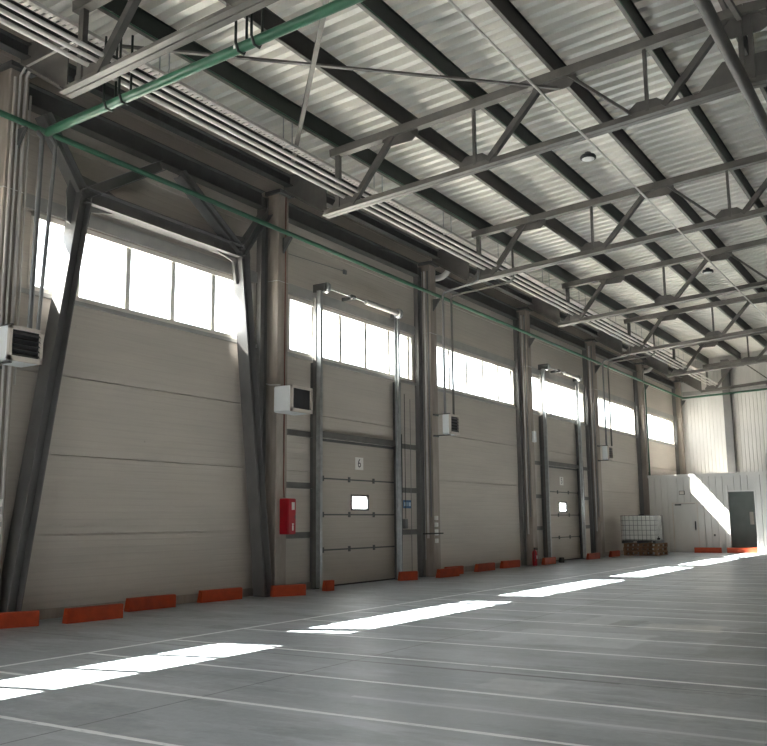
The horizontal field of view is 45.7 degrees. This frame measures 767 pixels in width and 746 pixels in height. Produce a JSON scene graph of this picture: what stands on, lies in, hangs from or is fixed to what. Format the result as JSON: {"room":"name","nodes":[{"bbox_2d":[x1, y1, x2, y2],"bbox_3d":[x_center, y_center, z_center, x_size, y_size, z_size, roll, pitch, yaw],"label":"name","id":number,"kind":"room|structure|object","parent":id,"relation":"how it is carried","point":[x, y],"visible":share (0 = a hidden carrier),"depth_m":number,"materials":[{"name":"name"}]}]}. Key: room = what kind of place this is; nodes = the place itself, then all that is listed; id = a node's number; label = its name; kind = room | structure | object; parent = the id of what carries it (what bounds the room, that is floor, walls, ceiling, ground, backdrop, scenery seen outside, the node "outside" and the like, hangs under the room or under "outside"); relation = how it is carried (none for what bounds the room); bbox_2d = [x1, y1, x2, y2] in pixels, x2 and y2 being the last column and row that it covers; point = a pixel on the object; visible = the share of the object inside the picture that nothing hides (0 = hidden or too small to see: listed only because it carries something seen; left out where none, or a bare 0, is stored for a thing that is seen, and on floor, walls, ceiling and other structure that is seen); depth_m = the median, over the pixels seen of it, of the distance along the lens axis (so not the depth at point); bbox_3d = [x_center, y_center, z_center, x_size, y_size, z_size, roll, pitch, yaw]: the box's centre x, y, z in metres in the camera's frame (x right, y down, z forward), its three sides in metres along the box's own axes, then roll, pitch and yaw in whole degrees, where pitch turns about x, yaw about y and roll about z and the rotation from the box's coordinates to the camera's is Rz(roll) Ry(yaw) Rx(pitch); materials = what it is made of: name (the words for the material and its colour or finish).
{"room":"distribution center","nodes":[
{"label":"distribution center","id":0,"kind":"room"},
{"bbox_2d":[0,23,676,610],"bbox_3d":[0.100,0.440,21.318,0.150,8.620,52.050,-6,-11,32],"label":"wall","id":1,"kind":"structure","parent":0,"point":[144,491],"depth_m":15.89,"materials":[{"name":"metal"}]},
{"bbox_2d":[27,211,253,338],"bbox_3d":[-3.843,-1.449,15.246,0.112,1.172,4.940,-6,-11,32],"label":"window","id":2,"kind":"structure","parent":1,"relation":"in","point":[128,247],"depth_m":15.12,"materials":[{"name":"white plastic"}]},
{"bbox_2d":[39,549,642,619],"bbox_3d":[0.093,4.587,20.403,0.025,0.140,51.600,-6,-11,32],"label":"baseboard","id":3,"kind":"structure","parent":1,"relation":"attached to","point":[50,613],"depth_m":15.01,"materials":[{"name":"concrete"}]},
{"bbox_2d":[18,193,675,446],"bbox_3d":[1.015,-0.362,22.745,0.050,1.475,47.960,-6,-11,32],"label":"trim","id":4,"kind":"structure","parent":1,"relation":"attached to","point":[58,210],"depth_m":17.33,"materials":[{"name":"grey metal"}]},
{"bbox_2d":[287,295,412,381],"bbox_3d":[-0.642,-0.662,20.260,0.112,1.172,4.940,-6,-11,32],"label":"window","id":5,"kind":"structure","parent":1,"relation":"in","point":[339,315],"depth_m":20.41,"materials":[{"name":"white plastic"}]},
{"bbox_2d":[322,439,394,585],"bbox_3d":[-0.528,3.034,19.822,0.105,3.030,3.040,-6,-11,32],"label":"door","id":6,"kind":"structure","parent":1,"relation":"in","point":[358,518],"depth_m":19.71,"materials":[{"name":"grey paint"}]},
{"bbox_2d":[437,344,514,406],"bbox_3d":[2.558,0.125,25.274,0.112,1.172,4.940,-6,-11,32],"label":"window","id":7,"kind":"structure","parent":1,"relation":"in","point":[511,401],"depth_m":25.55,"materials":[{"name":"white plastic"}]},
{"bbox_2d":[532,375,584,423],"bbox_3d":[5.758,0.912,30.288,0.112,1.172,4.940,-6,-11,32],"label":"window","id":8,"kind":"structure","parent":1,"relation":"in","point":[560,386],"depth_m":30.55,"materials":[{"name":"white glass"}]},
{"bbox_2d":[549,466,580,560],"bbox_3d":[5.872,4.608,29.850,0.105,3.030,3.040,-6,-11,32],"label":"door","id":9,"kind":"structure","parent":1,"relation":"in","point":[565,533],"depth_m":29.93,"materials":[{"name":"grey paint"}]},
{"bbox_2d":[598,396,635,435],"bbox_3d":[8.958,1.699,35.302,0.112,1.172,4.940,-6,-11,32],"label":"window","id":10,"kind":"structure","parent":1,"relation":"in","point":[616,404],"depth_m":35.63,"materials":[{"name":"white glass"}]},
{"bbox_2d":[647,412,674,445],"bbox_3d":[12.158,2.487,40.316,0.112,1.172,4.940,-6,-11,32],"label":"window","id":11,"kind":"structure","parent":1,"relation":"in","point":[649,414],"depth_m":40.72,"materials":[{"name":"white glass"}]},
{"bbox_2d":[0,552,766,745],"bbox_3d":[7.656,3.905,15.592,18.600,0.200,52.850,-6,-11,32],"label":"floor","id":12,"kind":"structure","parent":0,"point":[670,649],"depth_m":8.37,"materials":[{"name":"concrete"}]},
{"bbox_2d":[0,60,36,590],"bbox_3d":[-5.250,-0.547,12.251,0.510,7.750,0.690,-6,-11,32],"label":"concrete column","id":13,"kind":"structure","parent":12,"relation":"on","point":[9,69],"depth_m":12.63,"materials":[{"name":"grey paint"}]},
{"bbox_2d":[0,76,16,324],"bbox_3d":[-5.158,-0.467,12.222,0.044,7.520,0.044,-6,-11,32],"label":"conduit","id":14,"kind":"object","parent":13,"relation":"attached to","point":[15,77],"visible":0.81,"depth_m":12.51,"materials":[{"name":"metal"}]},
{"bbox_2d":[0,323,43,368],"bbox_3d":[-4.927,-0.346,12.103,0.551,0.540,0.520,-6,-11,32],"label":"heater","id":15,"kind":"object","parent":13,"relation":"attached to","point":[20,346],"visible":1,"depth_m":11.93,"materials":[{"name":"white metal"}]},
{"bbox_2d":[12,329,38,358],"bbox_3d":[-4.733,-0.367,11.983,0.009,0.370,0.430,-6,-11,32],"label":"grille","id":16,"kind":"object","parent":15,"relation":"attached to","point":[25,342],"depth_m":11.98,"materials":[{"name":"black plastic"}]},
{"bbox_2d":[27,130,44,327],"bbox_3d":[-4.841,-2.001,12.595,0.157,2.924,0.110,-6,-11,32],"label":"pipe","id":17,"kind":"object","parent":15,"relation":"on","point":[39,133],"visible":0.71,"depth_m":12.54,"materials":[{"name":"metal"}]},
{"bbox_2d":[36,136,57,329],"bbox_3d":[-4.652,-1.944,12.590,0.140,2.928,0.287,1,-9,-10],"label":"pipe","id":18,"kind":"object","parent":15,"relation":"on","point":[52,179],"visible":1,"depth_m":12.53,"materials":[{"name":"metal"}]},
{"bbox_2d":[13,95,31,384],"bbox_3d":[-5.054,-1.913,12.741,0.032,4.200,0.032,-6,-11,32],"label":"conduit","id":19,"kind":"object","parent":13,"relation":"attached to","point":[30,99],"visible":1,"depth_m":12.76,"materials":[{"name":"metal"}]},
{"bbox_2d":[0,42,73,440],"bbox_3d":[-4.616,-0.634,11.998,1.219,7.768,0.036,-6,-11,32],"label":"conduit","id":20,"kind":"object","parent":13,"relation":"attached to","point":[71,43],"visible":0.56,"depth_m":12.54,"materials":[{"name":"metal"}]},
{"bbox_2d":[0,43,77,560],"bbox_3d":[-4.567,-0.636,12.074,1.228,7.796,0.052,-6,-11,32],"label":"conduit","id":21,"kind":"object","parent":13,"relation":"attached to","point":[2,489],"visible":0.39,"depth_m":12.45,"materials":[{"name":"metal"}]},
{"bbox_2d":[18,0,278,98],"bbox_3d":[2.182,-5.374,8.427,17.380,1.818,0.224,-6,-11,32],"label":"roof truss","id":22,"kind":"object","parent":13,"relation":"on","point":[53,69],"visible":0.92,"depth_m":11.88,"materials":[{"name":"metal"}]},
{"bbox_2d":[291,0,329,162],"bbox_3d":[-1.066,-4.715,13.836,0.070,0.210,7.609,1,-9,-10],"label":"brace","id":23,"kind":"structure","parent":22,"relation":"attached to","point":[322,21],"depth_m":14.21,"materials":[{"name":"grey paint"}]},
{"bbox_2d":[0,28,682,377],"bbox_3d":[0.354,-3.224,21.360,0.160,0.204,52.230,-6,-11,32],"label":"girder","id":24,"kind":"object","parent":22,"relation":"attached to","point":[10,43],"visible":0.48,"depth_m":16.57,"materials":[{"name":"metal"}]},
{"bbox_2d":[0,17,709,385],"bbox_3d":[3.936,-2.170,24.485,0.064,0.061,41.550,-6,-11,32],"label":"conduit","id":25,"kind":"object","parent":22,"relation":"on","point":[2,21],"visible":1,"depth_m":15.11,"materials":[{"name":"plastic"}]},
{"bbox_2d":[0,8,713,384],"bbox_3d":[4.079,-2.198,24.398,0.064,0.061,41.550,-6,-11,32],"label":"conduit","id":26,"kind":"object","parent":22,"relation":"on","point":[2,11],"visible":1,"depth_m":14.88,"materials":[{"name":"plastic"}]},
{"bbox_2d":[97,0,708,364],"bbox_3d":[1.335,-3.923,20.850,0.066,0.361,52.240,-6,-11,32],"label":"beam","id":27,"kind":"structure","parent":22,"relation":"on","point":[142,22],"depth_m":17.18,"materials":[{"name":"metal"}]},
{"bbox_2d":[218,0,740,358],"bbox_3d":[2.541,-4.155,20.117,0.060,0.361,52.240,-6,-11,32],"label":"beam","id":28,"kind":"structure","parent":22,"relation":"on","point":[295,41],"depth_m":17.29,"materials":[{"name":"metal"}]},
{"bbox_2d":[356,0,766,347],"bbox_3d":[3.769,-4.391,19.370,0.066,0.361,52.240,-6,-11,32],"label":"beam","id":29,"kind":"structure","parent":22,"relation":"on","point":[381,12],"depth_m":17.02,"materials":[{"name":"metal"}]},
{"bbox_2d":[447,0,766,318],"bbox_3d":[7.944,-2.623,21.939,0.036,0.034,41.450,-6,-11,32],"label":"conduit","id":30,"kind":"object","parent":22,"relation":"attached to","point":[449,1],"visible":1,"depth_m":14.08,"materials":[{"name":"plastic"}]},
{"bbox_2d":[580,148,595,161],"bbox_3d":[3.400,-3.625,15.093,0.272,0.166,0.260,-6,-11,32],"label":"lamp","id":31,"kind":"object","parent":30,"relation":"hanging from","point":[587,156],"visible":1,"depth_m":15.04,"materials":[{"name":"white plastic"}]},
{"bbox_2d":[485,0,766,303],"bbox_3d":[5.034,-4.634,18.601,0.060,0.361,52.240,-6,-11,32],"label":"beam","id":32,"kind":"structure","parent":22,"relation":"on","point":[505,9],"depth_m":16.90,"materials":[{"name":"metal"}]},
{"bbox_2d":[693,0,766,139],"bbox_3d":[10.040,-2.933,20.649,0.170,0.170,41.450,-6,-11,32],"label":"pipe","id":33,"kind":"object","parent":22,"relation":"hanging from","point":[706,9],"visible":1,"depth_m":12.19,"materials":[{"name":"metal"}]},
{"bbox_2d":[724,0,741,20],"bbox_3d":[3.730,-5.221,10.998,0.070,0.969,5.891,-6,-11,32],"label":"brace","id":34,"kind":"object","parent":22,"relation":"attached to","point":[730,3],"visible":1,"depth_m":13.13,"materials":[{"name":"grey paint"}]},
{"bbox_2d":[0,109,766,398],"bbox_3d":[6.506,-2.095,22.980,8.587,0.390,41.795,-6,-11,32],"label":"pipe","id":35,"kind":"object","parent":13,"relation":"attached to","point":[4,114],"visible":1,"depth_m":17.29,"materials":[{"name":"metal"}]},
{"bbox_2d":[45,0,364,136],"bbox_3d":[-1.300,-4.395,10.950,8.370,1.247,0.236,-6,-11,32],"label":"pipe","id":36,"kind":"object","parent":35,"relation":"attached to","point":[256,41],"visible":0.8,"depth_m":11.41,"materials":[{"name":"metal"}]},
{"bbox_2d":[0,610,39,628],"bbox_3d":[-4.926,3.184,11.696,0.942,0.200,0.126,7,-12,-38],"label":"barrier","id":37,"kind":"object","parent":12,"relation":"on","point":[16,619],"visible":1,"depth_m":11.79,"materials":[{"name":"orange paint"}]},
{"bbox_2d":[62,603,122,623],"bbox_3d":[-3.996,3.313,12.538,0.126,0.200,0.894,-8,-12,37],"label":"barrier","id":38,"kind":"object","parent":12,"relation":"on","point":[108,611],"visible":1,"depth_m":12.46,"materials":[{"name":"orange paint"}]},
{"bbox_2d":[0,112,272,611],"bbox_3d":[-3.592,0.083,14.774,0.295,7.296,5.540,-6,-11,32],"label":"brace","id":39,"kind":"object","parent":12,"relation":"on","point":[84,196],"visible":0.93,"depth_m":13.88,"materials":[{"name":"grey paint"}]},
{"bbox_2d":[124,594,175,611],"bbox_3d":[-3.615,3.568,14.125,0.126,0.200,0.921,-7,-11,35],"label":"barrier","id":40,"kind":"object","parent":12,"relation":"on","point":[168,600],"visible":1,"depth_m":14.05,"materials":[{"name":"orange paint"}]},
{"bbox_2d":[197,587,241,602],"bbox_3d":[-2.787,3.790,15.534,0.126,0.200,0.914,-8,-12,37],"label":"barrier","id":41,"kind":"object","parent":12,"relation":"on","point":[213,595],"visible":1,"depth_m":15.45,"materials":[{"name":"orange paint"}]},
{"bbox_2d":[252,188,293,594],"bbox_3d":[-2.049,0.240,17.265,0.510,7.750,0.690,-6,-11,32],"label":"concrete column","id":42,"kind":"structure","parent":12,"relation":"on","point":[272,245],"depth_m":17.35,"materials":[{"name":"grey paint"}]},
{"bbox_2d":[28,83,264,208],"bbox_3d":[-3.789,-3.697,15.421,0.200,0.320,5.320,-6,-11,32],"label":"girder","id":43,"kind":"object","parent":42,"relation":"attached to","point":[101,128],"visible":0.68,"depth_m":15.08,"materials":[{"name":"metal"}]},
{"bbox_2d":[283,197,286,497],"bbox_3d":[-1.896,-0.569,17.527,0.021,5.891,0.044,-6,-11,32],"label":"cable","id":44,"kind":"object","parent":42,"relation":"attached to","point":[285,197],"visible":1,"depth_m":17.53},
{"bbox_2d":[279,498,295,533],"bbox_3d":[-1.782,2.671,16.934,0.234,0.660,0.220,-6,-11,32],"label":"cabinet","id":45,"kind":"object","parent":42,"relation":"attached to","point":[287,505],"visible":1,"depth_m":16.85,"materials":[{"name":"red metal"}]},
{"bbox_2d":[274,385,312,414],"bbox_3d":[-1.706,0.518,17.187,0.440,0.490,0.640,-6,-11,32],"label":"heater","id":46,"kind":"object","parent":42,"relation":"attached to","point":[288,399],"visible":1,"depth_m":16.99,"materials":[{"name":"white metal"}]},
{"bbox_2d":[293,388,309,409],"bbox_3d":[-1.558,0.502,17.095,0.009,0.400,0.550,-6,-11,32],"label":"grille","id":47,"kind":"object","parent":46,"relation":"attached to","point":[301,396],"depth_m":17.11,"materials":[{"name":"black plastic"}]},
{"bbox_2d":[284,0,766,218],"bbox_3d":[5.382,-4.587,13.441,17.380,1.818,0.224,-6,-11,32],"label":"roof truss","id":48,"kind":"object","parent":42,"relation":"on","point":[721,84],"visible":0.87,"depth_m":15.00,"materials":[{"name":"metal"}]},
{"bbox_2d":[119,44,559,89],"bbox_3d":[-0.502,-4.700,13.988,6.859,0.100,0.060,2,-9,-13],"label":"brace","id":49,"kind":"structure","parent":48,"relation":"attached to","point":[124,46],"depth_m":14.04,"materials":[{"name":"grey paint"}]},
{"bbox_2d":[270,584,305,596],"bbox_3d":[-1.719,3.922,16.408,0.645,0.200,0.126,4,-10,-28],"label":"barrier","id":50,"kind":"object","parent":12,"relation":"on","point":[292,589],"visible":1,"depth_m":16.35,"materials":[{"name":"orange paint"}]},
{"bbox_2d":[286,363,416,588],"bbox_3d":[-0.598,2.235,19.609,0.120,4.540,5.380,-6,-11,32],"label":"steel frame","id":51,"kind":"object","parent":12,"relation":"on","point":[330,435],"visible":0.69,"depth_m":18.68,"materials":[{"name":"metal"}]},
{"bbox_2d":[312,282,402,587],"bbox_3d":[-0.445,1.378,19.717,0.395,6.203,3.258,-6,-11,32],"label":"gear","id":52,"kind":"object","parent":51,"relation":"attached to","point":[325,287],"visible":1,"depth_m":18.75,"materials":[{"name":"metal"}]},
{"bbox_2d":[398,571,417,580],"bbox_3d":[0.547,4.553,20.407,0.475,0.200,0.126,6,-11,-35],"label":"barrier","id":53,"kind":"object","parent":12,"relation":"on","point":[404,575],"visible":1,"depth_m":20.34,"materials":[{"name":"orange paint"}]},
{"bbox_2d":[413,261,440,576],"bbox_3d":[1.151,1.027,22.278,0.510,7.750,0.690,-6,-11,32],"label":"concrete column","id":54,"kind":"structure","parent":12,"relation":"on","point":[428,551],"depth_m":22.21,"materials":[{"name":"grey paint"}]},
{"bbox_2d":[288,203,419,276],"bbox_3d":[-0.588,-2.910,20.435,0.200,0.320,5.320,-6,-11,32],"label":"girder","id":55,"kind":"object","parent":54,"relation":"attached to","point":[299,217],"visible":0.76,"depth_m":20.15,"materials":[{"name":"metal"}]},
{"bbox_2d":[421,272,425,539],"bbox_3d":[0.973,0.962,22.337,0.040,7.100,0.040,-6,-11,32],"label":"conduit","id":56,"kind":"object","parent":54,"relation":"attached to","point":[421,272],"visible":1,"depth_m":22.34,"materials":[{"name":"metal"}]},
{"bbox_2d":[423,271,429,537],"bbox_3d":[1.047,0.707,22.329,0.056,6.600,0.056,-6,-11,32],"label":"conduit","id":57,"kind":"object","parent":54,"relation":"attached to","point":[424,301],"visible":1,"depth_m":22.28,"materials":[{"name":"metal"}]},
{"bbox_2d":[426,271,431,516],"bbox_3d":[1.121,0.452,22.322,0.040,6.100,0.040,-6,-11,32],"label":"conduit","id":58,"kind":"object","parent":54,"relation":"attached to","point":[426,271],"visible":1,"depth_m":22.29,"materials":[{"name":"metal"}]},
{"bbox_2d":[433,413,459,436],"bbox_3d":[1.532,1.278,22.253,0.511,0.560,0.480,-6,-11,32],"label":"heater","id":59,"kind":"object","parent":54,"relation":"attached to","point":[451,422],"visible":1,"depth_m":22.05,"materials":[{"name":"white metal"}]},
{"bbox_2d":[442,270,478,412],"bbox_3d":[1.895,-0.742,22.127,1.132,3.420,0.086,-8,-12,39],"label":"pipe","id":60,"kind":"object","parent":59,"relation":"on","point":[477,279],"visible":1,"depth_m":22.37,"materials":[{"name":"metal"}]},
{"bbox_2d":[450,249,513,414],"bbox_3d":[2.424,-0.991,22.184,1.753,3.920,0.056,-6,-11,32],"label":"pipe","id":61,"kind":"object","parent":59,"relation":"on","point":[512,250],"visible":0.94,"depth_m":22.44,"materials":[{"name":"metal"}]},
{"bbox_2d":[432,152,766,283],"bbox_3d":[8.582,-3.800,18.455,17.380,1.818,0.224,-6,-11,32],"label":"roof truss","id":62,"kind":"object","parent":54,"relation":"on","point":[459,267],"visible":0.96,"depth_m":20.54,"materials":[{"name":"metal"}]},
{"bbox_2d":[436,567,459,577],"bbox_3d":[1.523,4.725,21.519,0.126,0.200,0.862,-7,-11,36],"label":"barrier","id":63,"kind":"object","parent":12,"relation":"on","point":[446,572],"visible":1,"depth_m":21.42,"materials":[{"name":"orange paint"}]},
{"bbox_2d":[474,562,494,571],"bbox_3d":[2.663,5.100,23.888,0.126,0.200,1.000,-6,-11,32],"label":"barrier","id":64,"kind":"object","parent":12,"relation":"on","point":[481,567],"visible":1,"depth_m":23.76,"materials":[{"name":"orange paint"}]},
{"bbox_2d":[500,560,519,568],"bbox_3d":[3.539,5.340,25.409,0.126,0.200,0.934,-8,-12,37],"label":"barrier","id":65,"kind":"object","parent":12,"relation":"on","point":[510,563],"visible":0.97,"depth_m":25.31,"materials":[{"name":"orange paint"}]},
{"bbox_2d":[513,307,538,565],"bbox_3d":[4.351,1.814,27.292,0.510,7.750,0.690,-6,-11,32],"label":"concrete column","id":66,"kind":"structure","parent":12,"relation":"on","point":[526,549],"depth_m":27.23,"materials":[{"name":"grey paint"}]},
{"bbox_2d":[435,271,518,319],"bbox_3d":[2.612,-2.123,25.449,0.200,0.320,5.320,-6,-11,32],"label":"girder","id":67,"kind":"object","parent":66,"relation":"attached to","point":[479,298],"visible":0.76,"depth_m":25.55,"materials":[{"name":"metal"}]},
{"bbox_2d":[520,315,528,533],"bbox_3d":[4.247,1.494,27.343,0.056,6.600,0.056,-6,-11,32],"label":"conduit","id":68,"kind":"object","parent":66,"relation":"attached to","point":[520,315],"visible":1,"depth_m":27.31,"materials":[{"name":"metal"}]},
{"bbox_2d":[523,315,530,516],"bbox_3d":[4.321,1.239,27.336,0.040,6.100,0.040,-6,-11,32],"label":"conduit","id":69,"kind":"object","parent":66,"relation":"attached to","point":[523,315],"visible":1,"depth_m":27.31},
{"bbox_2d":[527,237,766,326],"bbox_3d":[11.783,-3.013,23.469,17.380,1.818,0.224,-6,-11,32],"label":"roof truss","id":70,"kind":"object","parent":66,"relation":"on","point":[541,307],"visible":0.98,"depth_m":25.96,"materials":[{"name":"metal"}]},
{"bbox_2d":[0,0,717,384],"bbox_3d":[4.223,-2.226,24.311,0.064,0.061,41.550,-6,-11,32],"label":"conduit","id":71,"kind":"object","parent":70,"relation":"on","point":[4,2],"visible":1,"depth_m":14.69,"materials":[{"name":"metal"}]},
{"bbox_2d":[614,0,766,225],"bbox_3d":[6.304,-4.878,17.828,0.066,0.361,52.240,-6,-11,32],"label":"beam","id":72,"kind":"structure","parent":70,"relation":"on","point":[628,9],"depth_m":16.49,"materials":[{"name":"metal"}]},
{"bbox_2d":[535,416,589,558],"bbox_3d":[5.803,3.809,29.637,0.120,4.540,5.380,-6,-11,32],"label":"steel frame","id":73,"kind":"object","parent":12,"relation":"on","point":[551,463],"visible":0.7,"depth_m":28.99,"materials":[{"name":"metal"}]},
{"bbox_2d":[538,363,586,557],"bbox_3d":[5.955,2.952,29.745,0.395,6.203,3.258,-6,-11,32],"label":"door track","id":74,"kind":"object","parent":73,"relation":"attached to","point":[576,378],"visible":1,"depth_m":28.82,"materials":[{"name":"metal"}]},
{"bbox_2d":[582,339,604,556],"bbox_3d":[7.551,2.602,32.306,0.510,7.750,0.690,-6,-11,32],"label":"concrete column","id":75,"kind":"structure","parent":12,"relation":"on","point":[597,539],"depth_m":32.24,"materials":[{"name":"grey paint"}]},
{"bbox_2d":[530,315,586,349],"bbox_3d":[5.812,-1.335,30.462,0.200,0.320,5.320,-6,-11,32],"label":"girder","id":76,"kind":"object","parent":75,"relation":"attached to","point":[537,324],"visible":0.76,"depth_m":30.39,"materials":[{"name":"metal"}]},
{"bbox_2d":[588,346,597,530],"bbox_3d":[7.447,2.281,32.357,0.056,6.600,0.056,-6,-11,32],"label":"conduit","id":77,"kind":"object","parent":75,"relation":"attached to","point":[588,346],"visible":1,"depth_m":32.31,"materials":[{"name":"metal"}]},
{"bbox_2d":[590,346,598,516],"bbox_3d":[7.521,2.026,32.350,0.040,6.100,0.040,-6,-11,32],"label":"conduit","id":78,"kind":"object","parent":75,"relation":"attached to","point":[590,346],"visible":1,"depth_m":32.32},
{"bbox_2d":[597,445,613,461],"bbox_3d":[7.866,2.848,32.252,0.431,0.560,0.480,-6,-11,32],"label":"heater","id":79,"kind":"object","parent":75,"relation":"attached to","point":[607,451],"visible":1,"depth_m":32.05,"materials":[{"name":"white metal"}]},
{"bbox_2d":[602,347,630,444],"bbox_3d":[8.295,0.832,32.155,1.132,3.420,0.086,-8,-12,39],"label":"pipe","id":80,"kind":"object","parent":79,"relation":"on","point":[629,353],"visible":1,"depth_m":32.39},
{"bbox_2d":[607,333,654,445],"bbox_3d":[8.824,0.583,32.212,1.753,3.920,0.056,-6,-11,32],"label":"pipe","id":81,"kind":"object","parent":79,"relation":"on","point":[653,333],"visible":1,"depth_m":32.47,"materials":[{"name":"metal"}]},
{"bbox_2d":[593,291,766,355],"bbox_3d":[14.983,-2.225,28.483,17.380,1.818,0.224,-6,-11,32],"label":"roof truss","id":82,"kind":"object","parent":75,"relation":"on","point":[605,339],"visible":0.95,"depth_m":31.31,"materials":[{"name":"metal"}]},
{"bbox_2d":[633,362,651,549],"bbox_3d":[10.751,3.389,37.320,0.510,7.750,0.690,-6,-11,32],"label":"concrete column","id":83,"kind":"structure","parent":12,"relation":"on","point":[640,422],"depth_m":37.39,"materials":[{"name":"grey paint"}]},
{"bbox_2d":[595,345,637,371],"bbox_3d":[9.012,-0.548,35.476,0.200,0.320,5.320,-6,-11,32],"label":"girder","id":84,"kind":"object","parent":83,"relation":"attached to","point":[602,353],"visible":0.66,"depth_m":35.42,"materials":[{"name":"metal"}]},
{"bbox_2d":[642,331,766,377],"bbox_3d":[18.183,-1.438,33.496,17.380,1.818,0.224,-6,-11,32],"label":"roof truss","id":85,"kind":"object","parent":83,"relation":"on","point":[656,364],"visible":0.91,"depth_m":36.75,"materials":[{"name":"metal"}]},
{"bbox_2d":[624,550,667,555],"bbox_3d":[9.631,6.606,33.354,1.220,0.144,1.350,-6,-11,32],"label":"wooden pallet","id":86,"kind":"object","parent":12,"relation":"on","point":[625,552],"visible":0.88,"depth_m":33.09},
{"bbox_2d":[623,546,666,551],"bbox_3d":[9.624,6.468,33.404,1.220,0.144,1.350,-6,-11,32],"label":"wooden pallet","id":87,"kind":"object","parent":86,"relation":"on","point":[624,548],"visible":0.89,"depth_m":33.12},
{"bbox_2d":[624,543,667,547],"bbox_3d":[9.637,6.319,33.395,1.220,0.144,1.350,-6,-11,32],"label":"wooden pallet","id":88,"kind":"object","parent":87,"relation":"on","point":[625,544],"visible":1,"depth_m":33.07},
{"bbox_2d":[620,514,663,543],"bbox_3d":[9.555,5.722,33.416,1.349,1.039,1.118,-6,-11,32],"label":"tank","id":89,"kind":"object","parent":88,"relation":"on","point":[641,528],"visible":1,"depth_m":33.02,"materials":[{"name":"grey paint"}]},
{"bbox_2d":[671,380,686,474],"bbox_3d":[13.951,4.176,42.334,0.510,7.750,0.690,-6,-11,32],"label":"concrete column","id":90,"kind":"structure","parent":12,"relation":"on","point":[677,403],"depth_m":42.56,"materials":[{"name":"grey paint"}]},
{"bbox_2d":[644,368,675,388],"bbox_3d":[12.212,0.239,40.490,0.200,0.320,5.320,-6,-11,32],"label":"girder","id":91,"kind":"object","parent":90,"relation":"attached to","point":[651,375],"visible":0.92,"depth_m":40.70,"materials":[{"name":"metal"}]},
{"bbox_2d":[678,355,766,392],"bbox_3d":[21.234,-0.688,38.276,17.380,1.818,0.224,-6,-11,32],"label":"roof truss","id":92,"kind":"object","parent":90,"relation":"on","point":[687,379],"visible":0.73,"depth_m":41.83,"materials":[{"name":"metal"}]},
{"bbox_2d":[694,547,721,552],"bbox_3d":[12.483,6.813,34.962,1.000,0.200,0.126,-6,-11,31],"label":"barrier","id":93,"kind":"object","parent":12,"relation":"on","point":[696,549],"visible":1,"depth_m":34.93,"materials":[{"name":"orange paint"}]},
{"bbox_2d":[727,548,757,552],"bbox_3d":[13.582,6.711,34.396,1.090,0.200,0.126,-6,-11,31],"label":"barrier","id":94,"kind":"object","parent":12,"relation":"on","point":[729,550],"visible":0.97,"depth_m":34.34,"materials":[{"name":"orange paint"}]},
{"bbox_2d":[23,0,766,361],"bbox_3d":[7.625,-5.089,17.141,18.400,0.879,53.045,-6,-11,32],"label":"ceiling","id":95,"kind":"structure","parent":0,"point":[576,30],"depth_m":17.21,"materials":[{"name":"metal"}]},
{"bbox_2d":[0,0,681,367],"bbox_3d":[0.301,-3.724,21.479,0.060,0.361,52.240,-6,-11,32],"label":"roof purlin","id":96,"kind":"structure","parent":95,"relation":"attached to","point":[17,4],"depth_m":17.18,"materials":[{"name":"grey paint"}]},
{"bbox_2d":[14,0,705,374],"bbox_3d":[3.875,-3.043,25.020,0.220,0.795,42.150,-6,-11,32],"label":"cable tray","id":97,"kind":"object","parent":95,"relation":"hanging from","point":[290,146],"visible":0.82,"depth_m":16.20,"materials":[{"name":"metal"}]},
{"bbox_2d":[648,474,766,552],"bbox_3d":[17.443,5.567,36.429,11.640,3.040,6.510,-6,-11,32],"label":"wall partition","id":98,"kind":"structure","parent":0,"point":[709,492],"depth_m":35.57,"materials":[{"name":"metal"}]},
{"bbox_2d":[672,502,699,551],"bbox_3d":[11.969,6.104,35.962,0.990,1.930,0.149,-6,-11,32],"label":"door","id":99,"kind":"structure","parent":98,"relation":"in","point":[685,515],"depth_m":35.99,"materials":[{"name":"white metal"}]},
{"bbox_2d":[648,471,766,477],"bbox_3d":[15.692,3.684,33.943,11.680,0.110,0.006,-6,-11,32],"label":"trim","id":100,"kind":"structure","parent":98,"relation":"attached to","point":[765,472],"depth_m":35.75,"materials":[{"name":"metal"}]},
{"bbox_2d":[674,350,766,473],"bbox_3d":[21.573,2.661,38.228,18.000,9.280,0.100,-6,-11,32],"label":"wall","id":101,"kind":"structure","parent":0,"point":[703,417],"depth_m":41.90,"materials":[{"name":"metal"}]},
{"bbox_2d":[682,385,766,395],"bbox_3d":[21.650,0.178,38.478,17.670,0.180,0.048,-6,-11,32],"label":"trim","id":102,"kind":"structure","parent":101,"relation":"attached to","point":[765,386],"depth_m":42.16,"materials":[{"name":"grey metal"}]},
{"bbox_2d":[720,359,736,472],"bbox_3d":[15.848,2.109,41.729,0.340,5.500,0.260,-6,-11,32],"label":"wall post","id":103,"kind":"object","parent":101,"relation":"on","point":[727,399],"visible":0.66,"depth_m":41.59,"materials":[{"name":"metal"}]},
{"bbox_2d":[728,491,757,547],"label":"door","id":104,"kind":"structure","parent":0,"point":[743,533],"depth_m":36.46,"materials":[{"name":"paint"}]},
{"bbox_2d":[725,485,759,552],"bbox_3d":[13.783,5.590,34.899,1.070,2.570,0.125,-6,-11,32],"label":"trim","id":105,"kind":"structure","parent":104,"relation":"attached to","point":[726,487],"depth_m":35.01,"materials":[{"name":"metal"}]},
{"bbox_3d":[-6.361,-4.171,-5.546,18.000,9.200,0.150,-6,-11,32],"label":"wall","id":106,"kind":"structure","parent":0,"visible":0},
{"bbox_2d":[718,0,766,102],"bbox_3d":[7.358,-5.081,17.187,0.060,0.361,52.240,-6,-11,32],"label":"beam","id":107,"kind":"structure","parent":106,"relation":"attached to","point":[722,3],"depth_m":15.05,"materials":[{"name":"metal"}]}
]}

